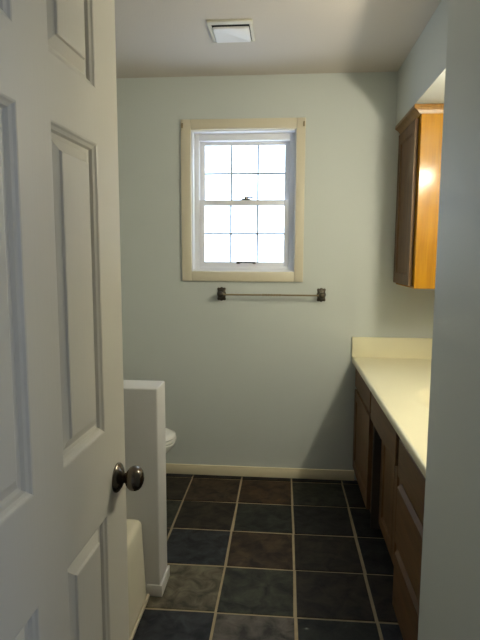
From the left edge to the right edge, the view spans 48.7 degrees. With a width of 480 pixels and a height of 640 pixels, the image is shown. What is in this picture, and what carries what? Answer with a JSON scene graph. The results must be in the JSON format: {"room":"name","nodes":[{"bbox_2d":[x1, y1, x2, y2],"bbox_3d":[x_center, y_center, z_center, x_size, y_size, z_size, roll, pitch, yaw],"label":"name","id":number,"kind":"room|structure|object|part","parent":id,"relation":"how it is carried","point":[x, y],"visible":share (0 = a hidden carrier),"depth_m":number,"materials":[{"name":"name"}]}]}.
{"room":"bathroom","nodes":[
{"label":"bathroom","id":0,"kind":"room"},
{"bbox_2d":[123,380,166,593],"bbox_3d":[-0.724,0.691,2.240,0.806,0.876,0.142,1,7,5],"label":"wall","id":1,"kind":"structure","parent":0,"point":[144,400],"depth_m":2.14,"materials":[{"name":"grey paint"}]},
{"bbox_2d":[147,565,169,596],"bbox_3d":[-0.346,1.107,2.255,0.064,0.050,0.150,1,7,5],"label":"baseboard","id":2,"kind":"structure","parent":1,"relation":"attached to","point":[153,590],"depth_m":2.18,"materials":[{"name":"grey paint"}]},
{"bbox_2d":[133,473,402,639],"bbox_3d":[-0.007,1.210,2.047,2.520,0.100,3.000,1,7,5],"label":"floor","id":3,"kind":"structure","parent":0,"point":[249,558],"depth_m":2.41,"materials":[{"name":"black tile"}]},
{"bbox_2d":[127,519,149,639],"bbox_3d":[-0.813,1.061,1.430,0.757,0.338,1.548,1,7,5],"label":"bathtub","id":4,"kind":"object","parent":3,"relation":"on","point":[137,598],"visible":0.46,"depth_m":2.05,"materials":[{"name":"beige ceramic"}]},
{"bbox_2d":[165,427,175,453],"bbox_3d":[-0.708,0.667,2.892,0.728,0.766,0.500,1,7,5],"label":"toilet","id":5,"kind":"object","parent":3,"relation":"on","point":[170,435],"visible":0.08,"depth_m":2.83,"materials":[{"name":"white ceramic"}]},
{"bbox_3d":[-0.599,0.616,2.876,0.506,0.028,0.374,1,7,5],"label":"lid","id":6,"kind":"part","parent":5,"relation":"part of","materials":[{"name":"white ceramic"}]},
{"bbox_3d":[-0.652,0.849,2.909,0.603,0.400,0.368,1,7,5],"label":"bowl","id":7,"kind":"part","parent":5,"relation":"part of","materials":[{"name":"white ceramic"}]},
{"bbox_3d":[-0.603,0.641,2.880,0.518,0.019,0.376,1,7,5],"label":"seat","id":8,"kind":"part","parent":5,"relation":"part of","materials":[{"name":"white ceramic"}]},
{"bbox_2d":[352,369,373,512],"bbox_3d":[0.946,0.674,2.950,0.545,0.752,0.598,1,7,5],"label":"vanity cabinet","id":9,"kind":"object","parent":3,"relation":"on","point":[363,433],"visible":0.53,"depth_m":2.89,"materials":[{"name":"brown wood"}]},
{"bbox_3d":[0.686,0.372,2.934,0.020,0.128,0.566,1,7,5],"label":"drawer","id":10,"kind":"part","parent":9,"relation":"part of","materials":[{"name":"brown wood"}]},
{"bbox_2d":[370,393,401,565],"bbox_3d":[0.891,0.751,2.319,0.543,0.752,0.671,1,7,5],"label":"base cabinet","id":11,"kind":"object","parent":3,"relation":"on","point":[385,479],"visible":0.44,"depth_m":2.50,"materials":[{"name":"brown wood"}]},
{"bbox_3d":[0.634,0.455,2.332,0.020,0.150,0.593,1,7,5],"label":"apron panel","id":12,"kind":"part","parent":11,"relation":"part of","materials":[{"name":"brown wood"}]},
{"bbox_3d":[0.701,0.784,2.500,0.020,0.530,0.312,1,7,5],"label":"cabinet door","id":13,"kind":"part","parent":11,"relation":"part of","materials":[{"name":"brown wood"}]},
{"bbox_2d":[351,337,431,478],"bbox_3d":[0.886,0.318,2.305,0.568,0.206,1.824,1,7,5],"label":"countertop","id":14,"kind":"structure","parent":11,"relation":"on","point":[397,371],"depth_m":2.64,"materials":[{"name":"stone"}]},
{"bbox_3d":[0.674,0.823,2.185,0.020,0.530,0.312,1,7,5],"label":"cabinet door","id":15,"kind":"part","parent":11,"relation":"part of","materials":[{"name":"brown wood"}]},
{"bbox_2d":[392,439,425,639],"bbox_3d":[0.838,0.824,1.721,0.551,0.752,0.530,1,7,5],"label":"base cabinet","id":16,"kind":"object","parent":3,"relation":"on","point":[411,493],"visible":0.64,"depth_m":1.79,"materials":[{"name":"brown wood"}]},
{"bbox_3d":[0.577,1.012,1.769,0.028,0.226,0.505,1,7,5],"label":"drawer","id":17,"kind":"part","parent":16,"relation":"part of","materials":[{"name":"brown wood"}]},
{"bbox_3d":[0.578,0.756,1.737,0.028,0.230,0.505,1,7,5],"label":"drawer","id":18,"kind":"part","parent":16,"relation":"part of","materials":[{"name":"brown wood"}]},
{"bbox_3d":[0.579,0.534,1.710,0.028,0.156,0.505,1,7,5],"label":"drawer","id":19,"kind":"part","parent":16,"relation":"part of","materials":[{"name":"brown wood"}]},
{"bbox_2d":[116,72,434,479],"bbox_3d":[0.118,-0.223,3.302,2.520,2.440,0.150,1,7,5],"label":"wall","id":20,"kind":"structure","parent":0,"point":[256,381],"depth_m":3.23,"materials":[{"name":"grey paint"}]},
{"bbox_2d":[181,117,305,281],"bbox_3d":[0.020,-0.717,3.241,0.736,0.954,0.168,1,7,5],"label":"window","id":21,"kind":"structure","parent":20,"relation":"in","point":[196,134],"depth_m":3.21,"materials":[{"name":"beige paint"}]},
{"bbox_3d":[0.028,-0.722,3.279,0.608,0.818,0.080,1,7,5],"label":"frame","id":22,"kind":"part","parent":21,"relation":"part of","materials":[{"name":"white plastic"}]},
{"bbox_3d":[0.025,-0.537,3.282,0.552,0.403,0.027,1,7,5],"label":"sash","id":23,"kind":"part","parent":21,"relation":"part of","materials":[{"name":"white plastic"}]},
{"bbox_2d":[205,205,283,261],"bbox_3d":[0.025,-0.534,3.283,0.492,0.345,0.006,1,7,5],"label":"window pane","id":24,"kind":"object","parent":21,"relation":"attached to","point":[230,233],"depth_m":3.28,"materials":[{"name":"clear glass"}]},
{"bbox_3d":[0.030,-0.898,3.274,0.552,0.386,0.027,1,7,5],"label":"sash","id":25,"kind":"part","parent":21,"relation":"part of","materials":[{"name":"white plastic"}]},
{"bbox_2d":[205,145,284,199],"bbox_3d":[0.030,-0.904,3.273,0.492,0.334,0.006,1,7,5],"label":"window pane","id":26,"kind":"object","parent":21,"relation":"attached to","point":[231,173],"depth_m":3.27,"materials":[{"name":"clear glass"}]},
{"bbox_2d":[166,463,353,480],"bbox_3d":[-0.157,0.961,3.389,1.752,0.066,0.012,1,7,5],"label":"baseboard","id":27,"kind":"structure","parent":20,"relation":"attached to","point":[196,469],"depth_m":3.36,"materials":[{"name":"beige paint"}]},
{"bbox_2d":[217,287,325,301],"bbox_3d":[0.186,-0.152,3.189,0.662,0.086,0.079,1,7,5],"label":"towel bar","id":28,"kind":"object","parent":20,"relation":"attached to","point":[221,293],"visible":1,"depth_m":3.18,"materials":[{"name":"grey metal"}]},
{"bbox_2d":[351,337,431,358],"bbox_3d":[0.962,0.169,3.192,0.568,0.124,0.020,1,7,5],"label":"backsplash","id":29,"kind":"structure","parent":20,"relation":"attached to","point":[366,347],"depth_m":3.19,"materials":[{"name":"stone"}]},
{"bbox_2d":[115,0,441,77],"bbox_3d":[0.001,-1.308,1.714,2.520,0.100,3.048,1,7,5],"label":"ceiling","id":30,"kind":"structure","parent":0,"point":[154,38],"depth_m":2.54,"materials":[{"name":"beige paint"}]},
{"bbox_2d":[206,19,254,42],"bbox_3d":[-0.038,-1.343,2.473,0.206,0.017,0.236,1,7,5],"label":"ceiling vent","id":31,"kind":"object","parent":30,"relation":"in","point":[234,30],"visible":1,"depth_m":2.44,"materials":[{"name":"beige plastic"}]},
{"bbox_3d":[-0.036,-1.342,2.491,0.168,0.011,0.160,1,7,5],"label":"plate","id":32,"kind":"part","parent":31,"relation":"part of","materials":[{"name":"white plastic"}]},
{"bbox_2d":[396,0,448,124],"bbox_3d":[0.998,-1.152,2.116,0.355,0.300,1.824,1,7,5],"label":"wall","id":33,"kind":"structure","parent":0,"point":[421,77],"depth_m":2.43,"materials":[{"name":"grey paint"}]},
{"bbox_2d":[418,0,479,639],"bbox_3d":[0.817,0.078,0.872,0.715,2.440,0.964,1,7,5],"label":"wall","id":34,"kind":"structure","parent":0,"point":[449,606],"depth_m":1.19,"materials":[{"name":"grey paint"}]},
{"bbox_3d":[-0.028,0.131,0.408,2.720,2.440,0.110,1,7,5],"label":"wall","id":35,"kind":"structure","parent":0,"visible":0},
{"bbox_2d":[0,0,143,639],"bbox_3d":[-0.325,0.269,0.858,0.153,2.030,0.726,1,7,7],"label":"door","id":36,"kind":"structure","parent":35,"relation":"in","point":[64,481],"depth_m":0.89,"materials":[{"name":"beige paint"}]},
{"bbox_3d":[-0.240,0.349,1.169,0.053,0.055,0.055,1,7,7],"label":"knob","id":37,"kind":"part","parent":36,"relation":"part of","materials":[{"name":"brown metal"}]},
{"bbox_3d":[1.230,-0.087,2.226,0.120,2.440,1.824,1,7,5],"label":"wall","id":38,"kind":"structure","parent":0,"visible":0},
{"bbox_2d":[393,103,443,288],"bbox_3d":[1.051,-0.633,2.862,0.358,0.905,0.464,1,7,5],"label":"upper cabinet","id":39,"kind":"object","parent":38,"relation":"attached to","point":[420,130],"visible":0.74,"depth_m":2.69,"materials":[{"name":"brown wood"}]},
{"bbox_3d":[0.902,-0.617,2.896,0.018,0.838,0.390,1,7,5],"label":"cabinet door","id":40,"kind":"part","parent":39,"relation":"part of","materials":[{"name":"brown wood"}]},
{"bbox_3d":[1.053,-1.061,2.809,0.357,0.043,0.463,1,7,5],"label":"crown moulding","id":41,"kind":"part","parent":39,"relation":"part of","materials":[{"name":"brown wood"}]}
]}

